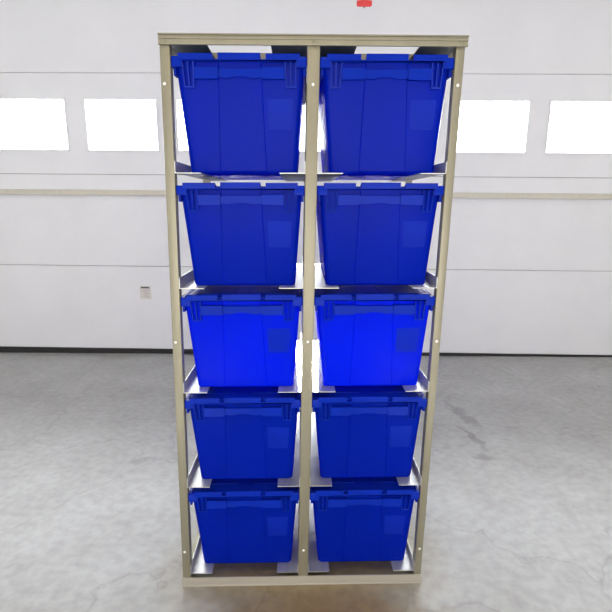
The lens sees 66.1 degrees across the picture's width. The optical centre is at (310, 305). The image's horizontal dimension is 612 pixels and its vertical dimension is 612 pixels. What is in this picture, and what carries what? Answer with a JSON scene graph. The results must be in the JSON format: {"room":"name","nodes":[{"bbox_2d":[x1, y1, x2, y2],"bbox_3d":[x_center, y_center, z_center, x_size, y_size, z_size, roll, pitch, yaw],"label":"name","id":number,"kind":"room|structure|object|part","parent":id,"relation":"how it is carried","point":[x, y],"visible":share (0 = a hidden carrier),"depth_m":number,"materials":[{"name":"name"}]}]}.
{"room":"garage","nodes":[
{"label":"garage","id":0,"kind":"room"},
{"bbox_2d":[0,352,611,611],"bbox_3d":[-0.007,1.365,0.613,10.000,0.120,9.600,0,13,-1],"label":"floor","id":1,"kind":"structure","parent":0,"point":[518,518],"depth_m":2.29,"materials":[{"name":"concrete"}]},
{"bbox_2d":[157,33,468,586],"bbox_3d":[-0.016,0.065,1.860,0.936,1.874,0.622,0,13,-1],"label":"storage rack","id":2,"kind":"object","parent":1,"relation":"on","point":[309,275],"visible":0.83,"depth_m":1.57,"materials":[{"name":"beige metal"}]},
{"bbox_3d":[-0.445,0.139,1.577,0.067,1.843,0.032,0,13,-1],"label":"post","id":3,"kind":"part","parent":2,"relation":"part of","materials":[{"name":"beige metal"}]},
{"bbox_3d":[-0.362,-0.834,1.652,0.107,0.024,0.599,0,13,-1],"label":"support rail","id":4,"kind":"part","parent":2,"relation":"part of","materials":[{"name":"metal"}]},
{"bbox_3d":[-0.391,-0.138,1.807,0.079,0.036,0.599,0,13,-1],"label":"support rail","id":5,"kind":"part","parent":2,"relation":"part of","materials":[{"name":"metal"}]},
{"bbox_3d":[-0.399,0.213,1.885,0.079,0.036,0.599,0,13,-1],"label":"support rail","id":6,"kind":"part","parent":2,"relation":"part of","materials":[{"name":"metal"}]},
{"bbox_3d":[-0.407,0.564,1.963,0.079,0.036,0.599,0,13,-1],"label":"support rail","id":7,"kind":"part","parent":2,"relation":"part of","materials":[{"name":"metal"}]},
{"bbox_3d":[-0.384,-0.489,1.729,0.079,0.036,0.599,0,13,-1],"label":"support rail","id":8,"kind":"part","parent":2,"relation":"part of","materials":[{"name":"metal"}]},
{"bbox_3d":[-0.414,0.915,2.041,0.079,0.036,0.599,0,13,-1],"label":"support rail","id":9,"kind":"part","parent":2,"relation":"part of","materials":[{"name":"metal"}]},
{"bbox_2d":[171,52,306,179],"bbox_3d":[-0.217,-0.635,1.682,0.399,0.338,0.562,0,13,-1],"label":"storage tote","id":10,"kind":"object","parent":2,"relation":"on","point":[242,112],"visible":0.88,"depth_m":1.43,"materials":[{"name":"blue plastic"}]},
{"bbox_3d":[-0.211,-0.689,1.399,0.127,0.027,0.016,0,13,-1],"label":"handle","id":11,"kind":"part","parent":10,"relation":"part of","materials":[{"name":"blue plastic"}]},
{"bbox_3d":[-0.093,-0.585,1.437,0.078,0.086,0.009,0,13,-1],"label":"label panel","id":12,"kind":"part","parent":10,"relation":"part of","materials":[{"name":"blue plastic"}]},
{"bbox_2d":[176,182,304,284],"bbox_3d":[-0.225,-0.281,1.761,0.399,0.331,0.562,0,13,-1],"label":"storage tote","id":13,"kind":"object","parent":2,"relation":"in","point":[239,233],"visible":1,"depth_m":1.51,"materials":[{"name":"blue plastic"}]},
{"bbox_3d":[-0.219,-0.332,1.478,0.127,0.026,0.016,0,13,-1],"label":"handle","id":14,"kind":"part","parent":13,"relation":"part of","materials":[{"name":"blue plastic"}]},
{"bbox_3d":[-0.100,-0.231,1.516,0.078,0.084,0.009,0,13,-1],"label":"label panel","id":15,"kind":"part","parent":13,"relation":"part of","materials":[{"name":"blue plastic"}]},
{"bbox_2d":[180,285,302,386],"bbox_3d":[-0.232,0.067,1.839,0.399,0.338,0.562,0,13,-1],"label":"storage tote","id":16,"kind":"object","parent":2,"relation":"on","point":[242,335],"visible":0.81,"depth_m":1.59,"materials":[{"name":"blue plastic"}]},
{"bbox_3d":[-0.227,0.013,1.555,0.127,0.027,0.016,0,13,-1],"label":"handle","id":17,"kind":"part","parent":16,"relation":"part of","materials":[{"name":"blue plastic"}]},
{"bbox_3d":[-0.108,0.117,1.593,0.078,0.086,0.009,0,13,-1],"label":"label panel","id":18,"kind":"part","parent":16,"relation":"part of","materials":[{"name":"blue plastic"}]},
{"bbox_2d":[184,386,300,478],"bbox_3d":[-0.240,0.418,1.917,0.399,0.338,0.562,0,13,-1],"label":"storage tote","id":19,"kind":"object","parent":2,"relation":"on","point":[244,432],"visible":0.67,"depth_m":1.67,"materials":[{"name":"blue plastic"}]},
{"bbox_3d":[-0.234,0.364,1.633,0.127,0.027,0.016,0,13,-1],"label":"handle","id":20,"kind":"part","parent":19,"relation":"part of","materials":[{"name":"blue plastic"}]},
{"bbox_3d":[-0.116,0.468,1.671,0.078,0.086,0.009,0,13,-1],"label":"label panel","id":21,"kind":"part","parent":19,"relation":"part of","materials":[{"name":"blue plastic"}]},
{"bbox_2d":[188,478,298,562],"bbox_3d":[-0.248,0.769,1.995,0.399,0.338,0.562,0,13,-1],"label":"storage tote","id":22,"kind":"object","parent":2,"relation":"on","point":[239,520],"visible":0.54,"depth_m":1.74,"materials":[{"name":"blue plastic"}]},
{"bbox_3d":[-0.242,0.716,1.711,0.127,0.027,0.016,0,13,-1],"label":"handle","id":23,"kind":"part","parent":22,"relation":"part of","materials":[{"name":"blue plastic"}]},
{"bbox_3d":[-0.123,0.819,1.749,0.078,0.086,0.009,0,13,-1],"label":"label panel","id":24,"kind":"part","parent":22,"relation":"part of","materials":[{"name":"blue plastic"}]},
{"bbox_3d":[-0.094,0.914,2.048,0.080,0.036,0.599,0,13,-1],"label":"support rail","id":25,"kind":"part","parent":2,"relation":"part of","materials":[{"name":"metal"}]},
{"bbox_3d":[-0.086,0.563,1.970,0.080,0.036,0.599,0,13,-1],"label":"support rail","id":26,"kind":"part","parent":2,"relation":"part of","materials":[{"name":"metal"}]},
{"bbox_3d":[-0.070,-0.835,1.658,0.108,0.024,0.599,0,13,-1],"label":"support rail","id":27,"kind":"part","parent":2,"relation":"part of","materials":[{"name":"metal"}]},
{"bbox_3d":[-0.079,0.212,1.892,0.080,0.036,0.599,0,13,-1],"label":"support rail","id":28,"kind":"part","parent":2,"relation":"part of","materials":[{"name":"metal"}]},
{"bbox_3d":[-0.071,-0.139,1.814,0.080,0.036,0.599,0,13,-1],"label":"support rail","id":29,"kind":"part","parent":2,"relation":"part of","materials":[{"name":"metal"}]},
{"bbox_3d":[-0.063,-0.490,1.735,0.080,0.036,0.599,0,13,-1],"label":"support rail","id":30,"kind":"part","parent":2,"relation":"part of","materials":[{"name":"metal"}]},
{"bbox_3d":[-0.023,0.014,2.140,0.074,1.843,0.032,0,13,-1],"label":"post","id":31,"kind":"part","parent":2,"relation":"part of","materials":[{"name":"beige metal"}]},
{"bbox_3d":[-0.011,0.138,1.585,0.074,1.843,0.032,0,13,-1],"label":"post","id":32,"kind":"part","parent":2,"relation":"part of","materials":[{"name":"beige metal"}]},
{"bbox_3d":[0.022,0.914,2.050,0.079,0.036,0.599,0,13,-1],"label":"support rail","id":33,"kind":"part","parent":2,"relation":"part of","materials":[{"name":"metal"}]},
{"bbox_3d":[0.030,0.563,1.972,0.079,0.036,0.599,0,13,-1],"label":"support rail","id":34,"kind":"part","parent":2,"relation":"part of","materials":[{"name":"metal"}]},
{"bbox_3d":[0.038,0.212,1.894,0.079,0.036,0.599,0,13,-1],"label":"support rail","id":35,"kind":"part","parent":2,"relation":"part of","materials":[{"name":"metal"}]},
{"bbox_3d":[0.045,-0.140,1.816,0.079,0.036,0.599,0,13,-1],"label":"support rail","id":36,"kind":"part","parent":2,"relation":"part of","materials":[{"name":"metal"}]},
{"bbox_3d":[0.053,-0.491,1.738,0.079,0.036,0.599,0,13,-1],"label":"support rail","id":37,"kind":"part","parent":2,"relation":"part of","materials":[{"name":"metal"}]},
{"bbox_3d":[0.075,-0.836,1.661,0.107,0.024,0.599,0,13,-1],"label":"support rail","id":38,"kind":"part","parent":2,"relation":"part of","materials":[{"name":"metal"}]},
{"bbox_2d":[310,477,419,561],"bbox_3d":[0.189,0.767,2.004,0.399,0.338,0.562,0,13,-1],"label":"storage tote","id":39,"kind":"object","parent":2,"relation":"on","point":[356,518],"visible":0.62,"depth_m":1.75,"materials":[{"name":"blue plastic"}]},
{"bbox_3d":[0.195,0.714,1.720,0.127,0.027,0.016,0,13,-1],"label":"handle","id":40,"kind":"part","parent":39,"relation":"part of","materials":[{"name":"blue plastic"}]},
{"bbox_3d":[0.313,0.818,1.758,0.078,0.086,0.009,0,13,-1],"label":"label panel","id":41,"kind":"part","parent":39,"relation":"part of","materials":[{"name":"blue plastic"}]},
{"bbox_2d":[312,385,426,477],"bbox_3d":[0.197,0.416,1.926,0.399,0.338,0.562,0,13,-1],"label":"storage tote","id":42,"kind":"object","parent":2,"relation":"on","point":[363,431],"visible":0.67,"depth_m":1.68,"materials":[{"name":"blue plastic"}]},
{"bbox_3d":[0.202,0.363,1.642,0.127,0.027,0.016,0,13,-1],"label":"handle","id":43,"kind":"part","parent":42,"relation":"part of","materials":[{"name":"blue plastic"}]},
{"bbox_3d":[0.321,0.467,1.680,0.078,0.086,0.009,0,13,-1],"label":"label panel","id":44,"kind":"part","parent":42,"relation":"part of","materials":[{"name":"blue plastic"}]},
{"bbox_2d":[314,285,434,385],"bbox_3d":[0.204,0.065,1.847,0.399,0.338,0.562,0,13,-1],"label":"storage tote","id":45,"kind":"object","parent":2,"relation":"on","point":[368,335],"visible":0.78,"depth_m":1.60,"materials":[{"name":"blue plastic"}]},
{"bbox_3d":[0.210,0.012,1.564,0.127,0.027,0.016,0,13,-1],"label":"handle","id":46,"kind":"part","parent":45,"relation":"part of","materials":[{"name":"blue plastic"}]},
{"bbox_3d":[0.329,0.115,1.602,0.078,0.086,0.009,0,13,-1],"label":"label panel","id":47,"kind":"part","parent":45,"relation":"part of","materials":[{"name":"blue plastic"}]},
{"bbox_2d":[316,183,443,284],"bbox_3d":[0.212,-0.283,1.770,0.399,0.331,0.562,0,13,-1],"label":"storage tote","id":48,"kind":"object","parent":2,"relation":"in","point":[369,233],"visible":0.88,"depth_m":1.52,"materials":[{"name":"blue plastic"}]},
{"bbox_3d":[0.217,-0.334,1.487,0.127,0.026,0.016,0,13,-1],"label":"handle","id":49,"kind":"part","parent":48,"relation":"part of","materials":[{"name":"blue plastic"}]},
{"bbox_3d":[0.336,-0.232,1.524,0.078,0.084,0.009,0,13,-1],"label":"label panel","id":50,"kind":"part","parent":48,"relation":"part of","materials":[{"name":"blue plastic"}]},
{"bbox_2d":[318,54,453,179],"bbox_3d":[0.220,-0.637,1.691,0.399,0.338,0.562,0,13,-1],"label":"storage tote","id":51,"kind":"object","parent":2,"relation":"on","point":[380,114],"visible":0.88,"depth_m":1.44,"materials":[{"name":"blue plastic"}]},
{"bbox_3d":[0.225,-0.690,1.408,0.127,0.027,0.016,0,13,-1],"label":"handle","id":52,"kind":"part","parent":51,"relation":"part of","materials":[{"name":"blue plastic"}]},
{"bbox_3d":[0.344,-0.587,1.446,0.078,0.086,0.009,0,13,-1],"label":"label panel","id":53,"kind":"part","parent":51,"relation":"part of","materials":[{"name":"blue plastic"}]},
{"bbox_3d":[0.342,0.913,2.057,0.080,0.036,0.599,0,13,-1],"label":"support rail","id":54,"kind":"part","parent":2,"relation":"part of","materials":[{"name":"metal"}]},
{"bbox_3d":[0.350,0.562,1.979,0.080,0.036,0.599,0,13,-1],"label":"support rail","id":55,"kind":"part","parent":2,"relation":"part of","materials":[{"name":"metal"}]},
{"bbox_3d":[0.358,0.211,1.901,0.080,0.036,0.599,0,13,-1],"label":"support rail","id":56,"kind":"part","parent":2,"relation":"part of","materials":[{"name":"metal"}]},
{"bbox_3d":[0.373,-0.492,1.744,0.080,0.036,0.599,0,13,-1],"label":"support rail","id":57,"kind":"part","parent":2,"relation":"part of","materials":[{"name":"metal"}]},
{"bbox_3d":[0.365,-0.141,1.822,0.080,0.036,0.599,0,13,-1],"label":"support rail","id":58,"kind":"part","parent":2,"relation":"part of","materials":[{"name":"metal"}]},
{"bbox_3d":[0.367,-0.837,1.667,0.108,0.024,0.599,0,13,-1],"label":"support rail","id":59,"kind":"part","parent":2,"relation":"part of","materials":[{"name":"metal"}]},
{"bbox_3d":[0.420,0.136,1.594,0.064,1.843,0.032,0,13,-1],"label":"post","id":60,"kind":"part","parent":2,"relation":"part of","materials":[{"name":"beige metal"}]},
{"bbox_3d":[-0.011,-2.010,0.260,10.000,0.120,6.780,0,13,-1],"label":"ceiling","id":61,"kind":"structure","parent":0,"visible":0},
{"bbox_2d":[357,0,371,7],"bbox_3d":[0.371,-2.334,3.219,0.106,0.533,0.018,0,13,-1],"label":"handle","id":62,"kind":"object","parent":61,"relation":"hanging from","point":[360,3],"visible":1,"depth_m":3.26,"materials":[{"name":"red plastic"}]},
{"bbox_3d":[-0.089,-3.273,3.907,10.000,1.300,0.150,0,13,-1],"label":"wall","id":63,"kind":"structure","parent":0,"visible":0},
{"bbox_2d":[0,0,611,356],"bbox_3d":[-0.074,-1.113,4.080,9.320,3.268,0.083,1,13,1],"label":"door","id":64,"kind":"structure","parent":63,"relation":"in","point":[529,268],"depth_m":4.08,"materials":[{"name":"white paint"}]},
{"bbox_2d":[140,286,150,298],"bbox_3d":[-1.519,-0.124,4.320,0.100,0.120,0.002,1,13,1],"label":"sticker","id":65,"kind":"object","parent":64,"relation":"attached to","point":[145,291],"visible":1,"depth_m":4.32,"materials":[{"name":"paper"}]},
{"bbox_3d":[-0.064,-2.320,3.825,9.320,0.801,0.050,1,13,1],"label":"panel","id":66,"kind":"part","parent":64,"relation":"part of","materials":[{"name":"white paint"}]},
{"bbox_3d":[-0.070,-1.530,4.002,9.320,0.811,0.050,1,13,1],"label":"panel","id":67,"kind":"part","parent":64,"relation":"part of","materials":[{"name":"white paint"}]},
{"bbox_3d":[-0.077,-0.740,4.178,9.320,0.799,0.050,1,13,1],"label":"panel","id":68,"kind":"part","parent":64,"relation":"part of","materials":[{"name":"white paint"}]},
{"bbox_3d":[-0.083,0.034,4.351,9.320,0.779,0.050,1,13,1],"label":"panel","id":69,"kind":"part","parent":64,"relation":"part of","materials":[{"name":"white paint"}]}
]}

